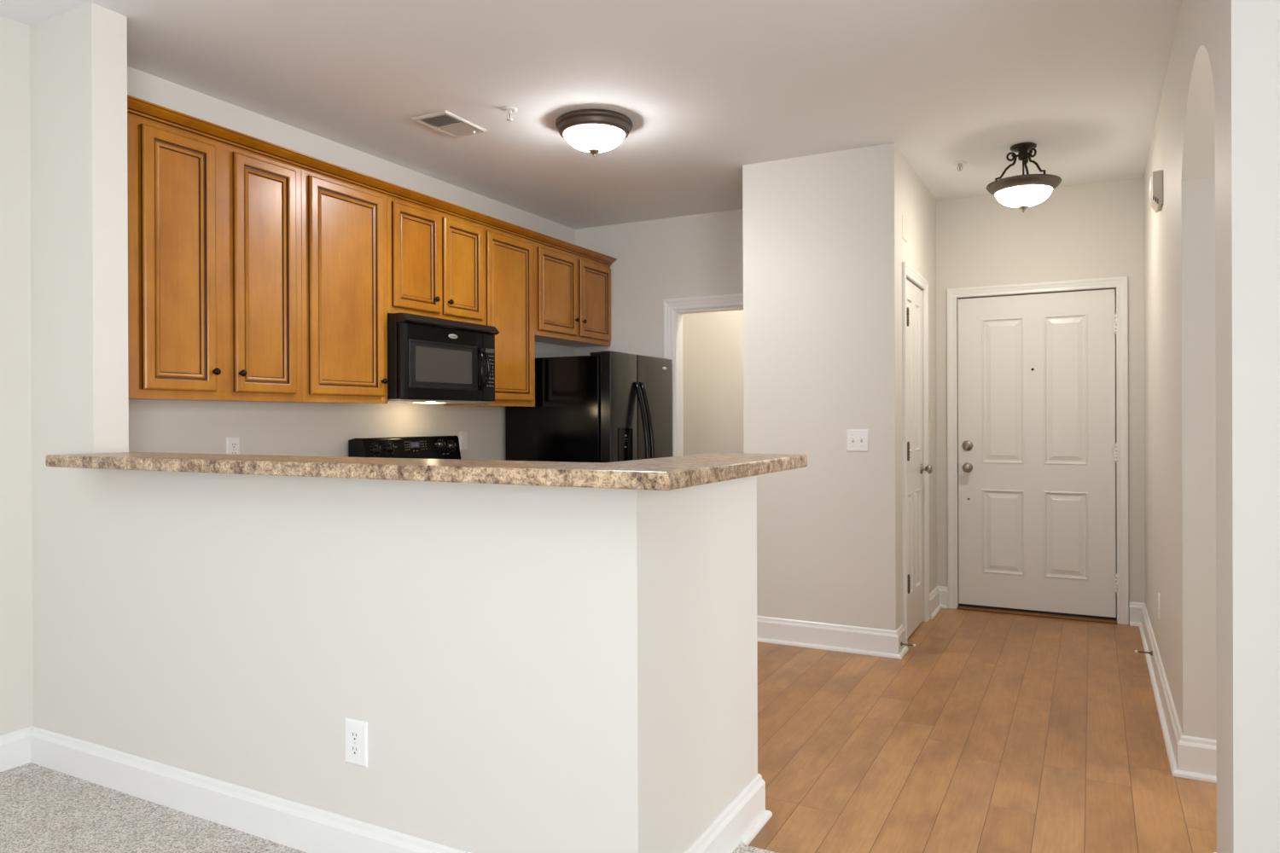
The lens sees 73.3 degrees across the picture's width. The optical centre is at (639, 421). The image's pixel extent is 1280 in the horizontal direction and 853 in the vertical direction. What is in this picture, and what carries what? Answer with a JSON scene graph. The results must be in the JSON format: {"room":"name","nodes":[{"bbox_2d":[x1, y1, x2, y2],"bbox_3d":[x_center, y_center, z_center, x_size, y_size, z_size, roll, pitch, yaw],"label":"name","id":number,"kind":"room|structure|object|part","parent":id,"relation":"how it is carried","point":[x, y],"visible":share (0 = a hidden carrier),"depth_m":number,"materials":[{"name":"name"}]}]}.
{"room":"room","nodes":[
{"label":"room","id":0,"kind":"room"},
{"bbox_2d":[29,2,128,744],"bbox_3d":[-2.100,-0.096,3.155,0.539,2.700,0.123,0,0,28],"label":"wall column","id":1,"kind":"structure","parent":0,"point":[78,55],"depth_m":3.05,"materials":[{"name":"white paint"}]},
{"bbox_2d":[0,15,575,735],"bbox_3d":[-2.606,-0.094,2.604,0.155,2.700,9.190,0,0,28],"label":"wall","id":2,"kind":"structure","parent":0,"point":[269,428],"depth_m":3.64,"materials":[{"name":"white paint"}]},
{"bbox_2d":[0,726,34,772],"bbox_3d":[-3.438,1.194,0.824,0.018,0.137,5.257,0,0,28],"label":"baseboard","id":3,"kind":"structure","parent":2,"relation":"attached to","point":[14,746],"depth_m":3.09,"materials":[{"name":"white paint"}]},
{"bbox_2d":[127,114,302,401],"bbox_3d":[-1.831,-0.619,3.610,0.352,1.067,0.792,0,0,28],"label":"upper cabinet","id":4,"kind":"object","parent":2,"relation":"attached to","point":[214,229],"visible":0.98,"depth_m":3.47,"materials":[{"name":"brown wood"}]},
{"bbox_3d":[-1.800,-0.620,3.373,0.019,1.001,0.304,0,0,28],"label":"door","id":5,"kind":"part","parent":4,"relation":"part of","materials":[{"name":"brown wood"}]},
{"bbox_3d":[-1.714,-0.200,3.483,0.030,0.029,0.029,0,0,28],"label":"knob","id":6,"kind":"part","parent":4,"relation":"part of","materials":[{"name":"black metal"}]},
{"bbox_3d":[-1.658,-0.200,3.591,0.030,0.029,0.029,0,0,28],"label":"knob","id":7,"kind":"part","parent":4,"relation":"part of","materials":[{"name":"black metal"}]},
{"bbox_3d":[-1.616,-0.622,3.724,0.019,1.001,0.312,0,0,28],"label":"door","id":8,"kind":"part","parent":4,"relation":"part of","materials":[{"name":"brown wood"}]},
{"bbox_2d":[127,94,616,266],"bbox_3d":[-1.183,-1.170,4.837,0.361,0.052,3.674,0,0,28],"label":"crown molding","id":9,"kind":"structure","parent":4,"relation":"attached to","point":[137,107],"depth_m":4.01,"materials":[{"name":"brown wood"}]},
{"bbox_2d":[226,436,239,454],"bbox_3d":[-1.856,0.131,3.931,0.008,0.118,0.072,0,0,28],"label":"wall outlet","id":10,"kind":"object","parent":2,"relation":"attached to","point":[232,443],"visible":0.8,"depth_m":3.93,"materials":[{"name":"white plastic"}]},
{"bbox_2d":[230,451,237,454],"bbox_3d":[-1.854,0.150,3.930,0.002,0.027,0.034,0,0,28],"label":"receptacle","id":11,"kind":"object","parent":10,"relation":"attached to","point":[231,452],"depth_m":3.93,"materials":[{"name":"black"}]},
{"bbox_2d":[230,442,237,448],"bbox_3d":[-1.854,0.111,3.930,0.002,0.027,0.034,0,0,28],"label":"receptacle","id":12,"kind":"object","parent":10,"relation":"attached to","point":[233,445],"depth_m":3.93,"materials":[{"name":"white plastic"}]},
{"bbox_2d":[271,168,387,403],"bbox_3d":[-1.522,-0.621,4.199,0.352,1.067,0.534,0,0,28],"label":"upper cabinet","id":13,"kind":"object","parent":2,"relation":"attached to","point":[344,253],"visible":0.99,"depth_m":4.11,"materials":[{"name":"brown wood"}]},
{"bbox_3d":[-1.401,-0.623,4.133,0.019,1.001,0.458,0,0,28],"label":"door","id":14,"kind":"part","parent":13,"relation":"part of","materials":[{"name":"brown wood"}]},
{"bbox_3d":[-1.280,-0.199,4.310,0.030,0.029,0.029,0,0,28],"label":"knob","id":15,"kind":"part","parent":13,"relation":"part of","materials":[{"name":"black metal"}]},
{"bbox_2d":[386,196,482,325],"bbox_3d":[-1.217,-0.854,4.781,0.352,0.604,0.776,0,0,28],"label":"upper cabinet","id":16,"kind":"object","parent":2,"relation":"attached to","point":[435,259],"visible":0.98,"depth_m":4.66,"materials":[{"name":"brown wood"}]},
{"bbox_3d":[-1.179,-0.857,4.557,0.019,0.537,0.352,0,0,28],"label":"door","id":17,"kind":"part","parent":16,"relation":"part of","materials":[{"name":"brown wood"}]},
{"bbox_3d":[-1.099,-0.660,4.658,0.030,0.029,0.029,0,0,28],"label":"knob","id":18,"kind":"part","parent":16,"relation":"part of","materials":[{"name":"black metal"}]},
{"bbox_2d":[387,312,499,404],"bbox_3d":[-1.173,-0.324,4.760,0.444,0.450,0.769,0,0,28],"label":"microwave","id":19,"kind":"object","parent":16,"relation":"attached to","point":[431,360],"visible":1,"depth_m":4.58,"materials":[{"name":"black plastic"},{"name":"dark glass"},{"name":"black painted metal"}]},
{"bbox_3d":[-1.202,-0.108,4.775,0.365,0.011,0.760,0,0,28],"label":"plate","id":20,"kind":"part","parent":19,"relation":"part of","materials":[{"name":"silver metal"}]},
{"bbox_3d":[-1.065,-0.307,4.638,0.039,0.385,0.650,0,0,28],"label":"door","id":21,"kind":"part","parent":19,"relation":"part of","materials":[{"name":"black glass"}]},
{"bbox_3d":[-0.890,-0.293,4.876,0.050,0.244,0.077,0,0,28],"label":"handle","id":22,"kind":"part","parent":19,"relation":"part of","materials":[{"name":"black plastic"}]},
{"bbox_3d":[-0.887,-0.308,4.979,0.038,0.385,0.111,0,0,28],"label":"control panel","id":23,"kind":"part","parent":19,"relation":"part of","materials":[{"name":"black plastic"}]},
{"bbox_3d":[-1.046,-0.659,4.759,0.030,0.029,0.029,0,0,28],"label":"knob","id":24,"kind":"part","parent":16,"relation":"part of","materials":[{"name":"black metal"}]},
{"bbox_3d":[-1.002,-0.858,4.894,0.019,0.537,0.340,0,0,28],"label":"door","id":25,"kind":"part","parent":16,"relation":"part of","materials":[{"name":"brown wood"}]},
{"bbox_2d":[459,431,467,450],"bbox_3d":[-1.099,0.126,5.374,0.008,0.118,0.074,0,0,28],"label":"switch","id":26,"kind":"object","parent":2,"relation":"attached to","point":[463,435],"visible":0.99,"depth_m":5.37,"materials":[{"name":"white plastic"}]},
{"bbox_2d":[443,226,535,407],"bbox_3d":[-0.925,-0.625,5.367,0.323,1.067,0.528,0,0,28],"label":"upper cabinet","id":27,"kind":"object","parent":2,"relation":"attached to","point":[508,259],"visible":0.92,"depth_m":5.29,"materials":[{"name":"brown wood"}]},
{"bbox_3d":[-0.808,-0.625,5.306,0.019,1.067,0.528,0,0,28],"label":"frame","id":28,"kind":"part","parent":27,"relation":"part of","materials":[{"name":"brown wood"}]},
{"bbox_3d":[-0.793,-0.627,5.291,0.019,1.001,0.464,0,0,28],"label":"door","id":29,"kind":"part","parent":27,"relation":"part of","materials":[{"name":"brown wood"}]},
{"bbox_2d":[534,242,610,347],"bbox_3d":[-0.561,-0.858,6.030,0.352,0.604,0.982,0,0,28],"label":"upper cabinet","id":30,"kind":"object","parent":2,"relation":"attached to","point":[573,293],"visible":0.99,"depth_m":5.91,"materials":[{"name":"brown wood"}]},
{"bbox_3d":[-0.547,-0.860,5.762,0.019,0.539,0.457,0,0,28],"label":"door","id":31,"kind":"part","parent":30,"relation":"part of","materials":[{"name":"brown wood"}]},
{"bbox_3d":[-0.319,-0.861,6.197,0.019,0.539,0.427,0,0,28],"label":"door","id":32,"kind":"part","parent":30,"relation":"part of","materials":[{"name":"brown wood"}]},
{"bbox_2d":[0,762,777,852],"bbox_3d":[-0.632,1.247,-0.308,6.040,0.011,5.860,0,0,28],"label":"floor","id":33,"kind":"structure","parent":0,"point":[43,810],"depth_m":2.65,"materials":[{"name":"grey carpet"}]},
{"bbox_2d":[93,468,757,852],"bbox_3d":[-0.759,0.698,2.839,2.125,1.102,0.803,0,0,28],"label":"wall","id":34,"kind":"structure","parent":0,"point":[529,669],"depth_m":2.33,"materials":[{"name":"white paint"}]},
{"bbox_2d":[344,717,367,767],"bbox_3d":[-0.792,0.897,2.398,0.086,0.127,0.008,0,0,28],"label":"wall outlet","id":35,"kind":"object","parent":34,"relation":"attached to","point":[356,731],"visible":1,"depth_m":2.39,"materials":[{"name":"white plastic"}]},
{"bbox_2d":[349,744,359,756],"bbox_3d":[-0.793,0.916,2.396,0.034,0.027,0.002,0,0,28],"label":"receptacle","id":36,"kind":"object","parent":35,"relation":"attached to","point":[354,749],"depth_m":2.40,"materials":[{"name":"white plastic"}]},
{"bbox_2d":[349,731,359,741],"bbox_3d":[-0.793,0.877,2.396,0.034,0.027,0.002,0,0,28],"label":"receptacle","id":37,"kind":"object","parent":35,"relation":"attached to","point":[354,736],"depth_m":2.40,"materials":[{"name":"white plastic"}]},
{"bbox_2d":[30,727,772,852],"bbox_3d":[-0.900,1.181,2.924,2.526,0.137,0.856,0,0,28],"label":"baseboard","id":38,"kind":"structure","parent":34,"relation":"attached to","point":[298,826],"depth_m":2.60,"materials":[{"name":"white paint"}]},
{"bbox_3d":[0.291,1.236,2.650,0.162,0.019,0.233,0,0,28],"label":"shoe molding","id":39,"kind":"part","parent":38,"relation":"part of","materials":[{"name":"white paint"}]},
{"bbox_2d":[45,452,807,490],"bbox_3d":[-0.723,0.127,2.743,2.282,0.039,0.985,0,0,28],"label":"countertop","id":40,"kind":"structure","parent":34,"relation":"on","point":[672,473],"depth_m":2.19,"materials":[{"name":"laminate"}]},
{"bbox_2d":[0,0,1181,229],"bbox_3d":[0.409,-1.514,1.756,6.500,0.120,10.900,0,0,28],"label":"ceiling","id":41,"kind":"structure","parent":0,"point":[708,90],"depth_m":3.68,"materials":[{"name":"white paint"}]},
{"bbox_2d":[411,110,487,138],"bbox_3d":[-0.930,-1.442,4.209,0.214,0.020,0.312,0,0,28],"label":"ceiling vent","id":42,"kind":"object","parent":41,"relation":"in","point":[445,122],"visible":1,"depth_m":4.20,"materials":[{"name":"white metal"}]},
{"bbox_2d":[501,106,517,121],"bbox_3d":[-0.608,-1.429,4.011,0.072,0.049,0.072,0,0,28],"label":"sprinkler","id":43,"kind":"object","parent":41,"relation":"attached to","point":[509,110],"visible":1,"depth_m":4.00,"materials":[{"name":"white plastic"}]},
{"bbox_2d":[555,109,632,157],"bbox_3d":[-0.222,-1.368,4.183,0.374,0.172,0.374,0,0,28],"label":"ceiling light","id":44,"kind":"object","parent":41,"relation":"attached to","point":[594,131],"visible":1,"depth_m":4.07,"materials":[{"name":"white glass"}]},
{"bbox_3d":[-0.222,-1.355,4.183,0.300,0.075,0.300,0,0,28],"label":"lamp shade","id":45,"kind":"part","parent":44,"relation":"part of","materials":[{"name":"white glass"}]},
{"bbox_2d":[953,161,966,172],"bbox_3d":[1.814,-1.439,4.881,0.072,0.049,0.072,0,0,28],"label":"sprinkler","id":46,"kind":"object","parent":41,"relation":"attached to","point":[959,164],"visible":1,"depth_m":4.87,"materials":[{"name":"white plastic"}]},
{"bbox_2d":[986,142,1061,212],"bbox_3d":[2.038,-1.286,4.578,0.368,0.356,0.368,0,0,28],"label":"light","id":47,"kind":"object","parent":41,"relation":"hanging from","point":[1023,191],"visible":1,"depth_m":4.50,"materials":[{"name":"white glass"}]},
{"bbox_3d":[1.958,-1.341,4.589,0.125,0.159,0.012,0,0,8],"label":"scroll arm","id":48,"kind":"part","parent":47,"relation":"part of","materials":[{"name":"brown metal"}]},
{"bbox_3d":[2.038,-1.279,4.578,0.021,0.230,0.021,0,0,28],"label":"stem","id":49,"kind":"part","parent":47,"relation":"part of","materials":[{"name":"brown metal"}]},
{"bbox_3d":[2.039,-1.183,4.578,0.284,0.081,0.284,0,0,28],"label":"lamp shade","id":50,"kind":"part","parent":47,"relation":"part of","materials":[{"name":"white glass"}]},
{"bbox_3d":[2.088,-1.341,4.642,0.012,0.159,0.125,0,0,38],"label":"scroll arm","id":51,"kind":"part","parent":47,"relation":"part of","materials":[{"name":"brown metal"}]},
{"bbox_3d":[2.069,-1.341,4.503,0.012,0.159,0.125,0,0,-22],"label":"scroll arm","id":52,"kind":"part","parent":47,"relation":"part of","materials":[{"name":"brown metal"}]},
{"bbox_2d":[575,209,743,410],"bbox_3d":[0.299,-0.110,6.204,1.715,2.700,0.115,0,0,28],"label":"wall","id":53,"kind":"structure","parent":0,"point":[697,255],"depth_m":6.22,"materials":[{"name":"white paint"}]},
{"bbox_2d":[663,293,743,456],"bbox_3d":[0.608,0.181,6.031,0.929,2.116,0.133,0,0,28],"label":"door frame","id":54,"kind":"structure","parent":53,"relation":"in","point":[673,309],"depth_m":6.17,"materials":[{"name":"white paint"}]},
{"bbox_2d":[682,309,743,455],"bbox_3d":[1.018,-0.114,6.998,1.700,2.700,0.100,0,0,28],"label":"wall","id":55,"kind":"structure","parent":0,"point":[712,342],"depth_m":7.15,"materials":[{"name":"white paint"}]},
{"bbox_2d":[742,142,900,630],"bbox_3d":[0.990,-0.111,4.765,0.845,2.700,0.110,0,0,28],"label":"wall","id":56,"kind":"structure","parent":0,"point":[821,230],"depth_m":4.69,"materials":[{"name":"white paint"}]},
{"bbox_2d":[756,616,908,659],"bbox_3d":[1.015,1.171,4.768,0.880,0.137,0.200,0,0,28],"label":"baseboard","id":57,"kind":"structure","parent":56,"relation":"attached to","point":[879,642],"depth_m":4.66,"materials":[{"name":"white paint"}]},
{"bbox_3d":[1.015,1.230,4.768,0.880,0.019,0.200,0,0,28],"label":"shoe molding","id":58,"kind":"part","parent":57,"relation":"part of","materials":[{"name":"white paint"}]},
{"bbox_2d":[846,429,868,452],"bbox_3d":[1.161,0.104,4.603,0.119,0.119,0.021,0,0,28],"label":"light switch","id":59,"kind":"object","parent":56,"relation":"attached to","point":[857,439],"visible":1,"depth_m":4.61,"materials":[{"name":"white plastic"}]},
{"bbox_2d":[900,641,915,646],"bbox_3d":[1.413,1.178,4.534,0.076,0.024,0.024,0,0,28],"label":"door stop","id":60,"kind":"object","parent":56,"relation":"attached to","point":[901,642],"visible":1,"depth_m":4.54,"materials":[{"name":"grey metal"}]},
{"bbox_2d":[898,149,936,625],"bbox_3d":[1.633,-0.114,5.199,0.110,2.700,1.255,0,0,28],"label":"wall","id":61,"kind":"structure","parent":0,"point":[916,204],"depth_m":5.29,"materials":[{"name":"white paint"}]},
{"bbox_2d":[901,215,907,243],"bbox_3d":[1.463,-1.062,4.756,0.006,0.130,0.130,0,0,28],"label":"cover plate","id":62,"kind":"object","parent":61,"relation":"attached to","point":[904,219],"visible":1,"depth_m":4.74,"materials":[{"name":"beige plastic"}]},
{"bbox_2d":[901,261,932,646],"bbox_3d":[1.612,0.183,5.019,0.102,2.107,0.739,0,0,28],"label":"door","id":63,"kind":"structure","parent":61,"relation":"in","point":[913,468],"depth_m":5.05,"materials":[{"name":"white paint"}]},
{"bbox_3d":[1.740,0.291,5.223,0.067,0.064,0.064,0,0,28],"label":"knob","id":64,"kind":"part","parent":63,"relation":"part of","materials":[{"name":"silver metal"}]},
{"bbox_2d":[928,400,931,418],"bbox_3d":[1.849,-0.075,5.484,0.008,0.118,0.075,0,0,28],"label":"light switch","id":65,"kind":"object","parent":61,"relation":"attached to","point":[929,401],"visible":1,"depth_m":5.46,"materials":[{"name":"beige plastic"}]},
{"bbox_2d":[929,424,933,442],"bbox_3d":[1.865,0.075,5.498,0.021,0.118,0.073,0,0,28],"label":"switch","id":66,"kind":"object","parent":61,"relation":"attached to","point":[930,425],"visible":1,"depth_m":5.48,"materials":[{"name":"beige plastic"}]},
{"bbox_3d":[1.858,0.075,5.502,0.006,0.118,0.073,0,0,28],"label":"plate","id":67,"kind":"part","parent":66,"relation":"part of","materials":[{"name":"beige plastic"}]},
{"bbox_2d":[748,608,1216,852],"bbox_3d":[0.420,1.306,1.760,6.500,0.120,10.900,0,0,28],"label":"floor","id":68,"kind":"structure","parent":0,"point":[992,733],"depth_m":3.28,"materials":[{"name":"brown wood"}]},
{"bbox_2d":[348,436,461,459],"bbox_3d":[-1.043,0.667,4.695,0.706,1.160,0.762,0,0,28],"label":"range","id":69,"kind":"object","parent":68,"relation":"on","point":[423,447],"visible":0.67,"depth_m":4.75,"materials":[{"name":"black metal"}]},
{"bbox_3d":[-1.380,0.151,4.533,0.038,0.053,0.054,0,0,28],"label":"knob","id":70,"kind":"part","parent":69,"relation":"part of","materials":[{"name":"black plastic"}]},
{"bbox_3d":[-1.334,0.145,4.622,0.038,0.053,0.054,0,0,28],"label":"knob","id":71,"kind":"part","parent":69,"relation":"part of","materials":[{"name":"black plastic"}]},
{"bbox_3d":[-1.142,0.143,4.988,0.038,0.053,0.054,0,0,28],"label":"knob","id":72,"kind":"part","parent":69,"relation":"part of","materials":[{"name":"black plastic"}]},
{"bbox_3d":[-1.099,0.151,5.067,0.038,0.053,0.054,0,0,28],"label":"knob","id":73,"kind":"part","parent":69,"relation":"part of","materials":[{"name":"black plastic"}]},
{"bbox_2d":[505,350,672,463],"bbox_3d":[-0.282,0.404,5.882,0.910,1.678,0.888,0,0,28],"label":"refrigerator","id":74,"kind":"object","parent":68,"relation":"on","point":[608,406],"visible":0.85,"depth_m":5.52,"materials":[{"name":"black metal"}]},
{"bbox_3d":[-0.128,0.379,5.498,0.086,1.628,0.350,0,0,28],"label":"door","id":75,"kind":"part","parent":74,"relation":"part of","materials":[{"name":"black metal"}]},
{"bbox_3d":[0.014,0.267,5.584,0.106,1.048,0.029,0,0,28],"label":"handle","id":76,"kind":"part","parent":74,"relation":"part of","materials":[{"name":"black"}]},
{"bbox_3d":[0.048,0.267,5.647,0.106,1.048,0.029,0,0,28],"label":"handle","id":77,"kind":"part","parent":74,"relation":"part of","materials":[{"name":"black"}]},
{"bbox_3d":[0.080,0.377,5.894,0.086,1.628,0.527,0,0,28],"label":"door","id":78,"kind":"part","parent":74,"relation":"part of","materials":[{"name":"black metal"}]},
{"bbox_2d":[936,176,1145,624],"bbox_3d":[2.468,-0.117,5.543,1.620,2.700,0.130,0,0,28],"label":"wall","id":79,"kind":"structure","parent":0,"point":[1090,230],"depth_m":5.40,"materials":[{"name":"white paint"}]},
{"bbox_2d":[929,586,1144,626],"bbox_3d":[2.417,1.165,5.282,1.195,0.137,0.387,0,0,28],"label":"baseboard","id":80,"kind":"structure","parent":79,"relation":"attached to","point":[939,596],"depth_m":5.46,"materials":[{"name":"white paint"}]},
{"bbox_3d":[2.421,1.224,5.270,1.177,0.019,0.369,0,0,28],"label":"shoe molding","id":81,"kind":"part","parent":80,"relation":"part of","materials":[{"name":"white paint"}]},
{"bbox_2d":[946,276,1128,624],"bbox_3d":[2.515,0.179,5.493,1.042,2.107,0.195,0,0,28],"label":"door","id":82,"kind":"structure","parent":79,"relation":"in","point":[1043,378],"depth_m":5.45,"materials":[{"name":"white paint"}]},
{"bbox_3d":[2.135,0.305,5.621,0.064,0.064,0.067,0,0,28],"label":"knob","id":83,"kind":"part","parent":82,"relation":"part of","materials":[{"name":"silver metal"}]},
{"bbox_2d":[1143,0,1279,852],"bbox_3d":[2.244,-0.114,3.523,0.140,2.700,3.655,0,0,28],"label":"wall","id":84,"kind":"structure","parent":0,"point":[1212,248],"depth_m":2.11,"materials":[{"name":"white paint"}]},
{"bbox_2d":[1134,650,1152,656],"bbox_3d":[2.501,1.149,4.276,0.076,0.024,0.024,0,0,28],"label":"door stop","id":85,"kind":"object","parent":84,"relation":"attached to","point":[1136,651],"visible":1,"depth_m":4.27,"materials":[{"name":"grey metal"}]},
{"bbox_2d":[1148,169,1163,212],"bbox_3d":[2.316,-1.029,3.869,0.049,0.154,0.169,0,0,28],"label":"fire alarm","id":86,"kind":"object","parent":84,"relation":"attached to","point":[1155,188],"visible":1,"depth_m":3.80,"materials":[{"name":"beige plastic"}]},
{"bbox_2d":[1157,593,1160,621],"bbox_3d":[2.432,0.870,4.035,0.008,0.118,0.072,0,0,28],"label":"wall outlet","id":87,"kind":"object","parent":84,"relation":"attached to","point":[1159,595],"visible":1,"depth_m":4.01,"materials":[{"name":"white plastic"}]},
{"bbox_2d":[1138,603,1216,852],"bbox_3d":[3.190,1.165,3.010,2.355,0.137,3.655,0,0,28],"label":"baseboard","id":88,"kind":"structure","parent":84,"relation":"attached to","point":[1192,758],"depth_m":3.17,"materials":[{"name":"white paint"}]},
{"bbox_3d":[2.232,1.227,3.531,0.175,0.019,3.590,0,0,28],"label":"shoe molding","id":89,"kind":"part","parent":88,"relation":"part of","materials":[{"name":"white paint"}]}
]}

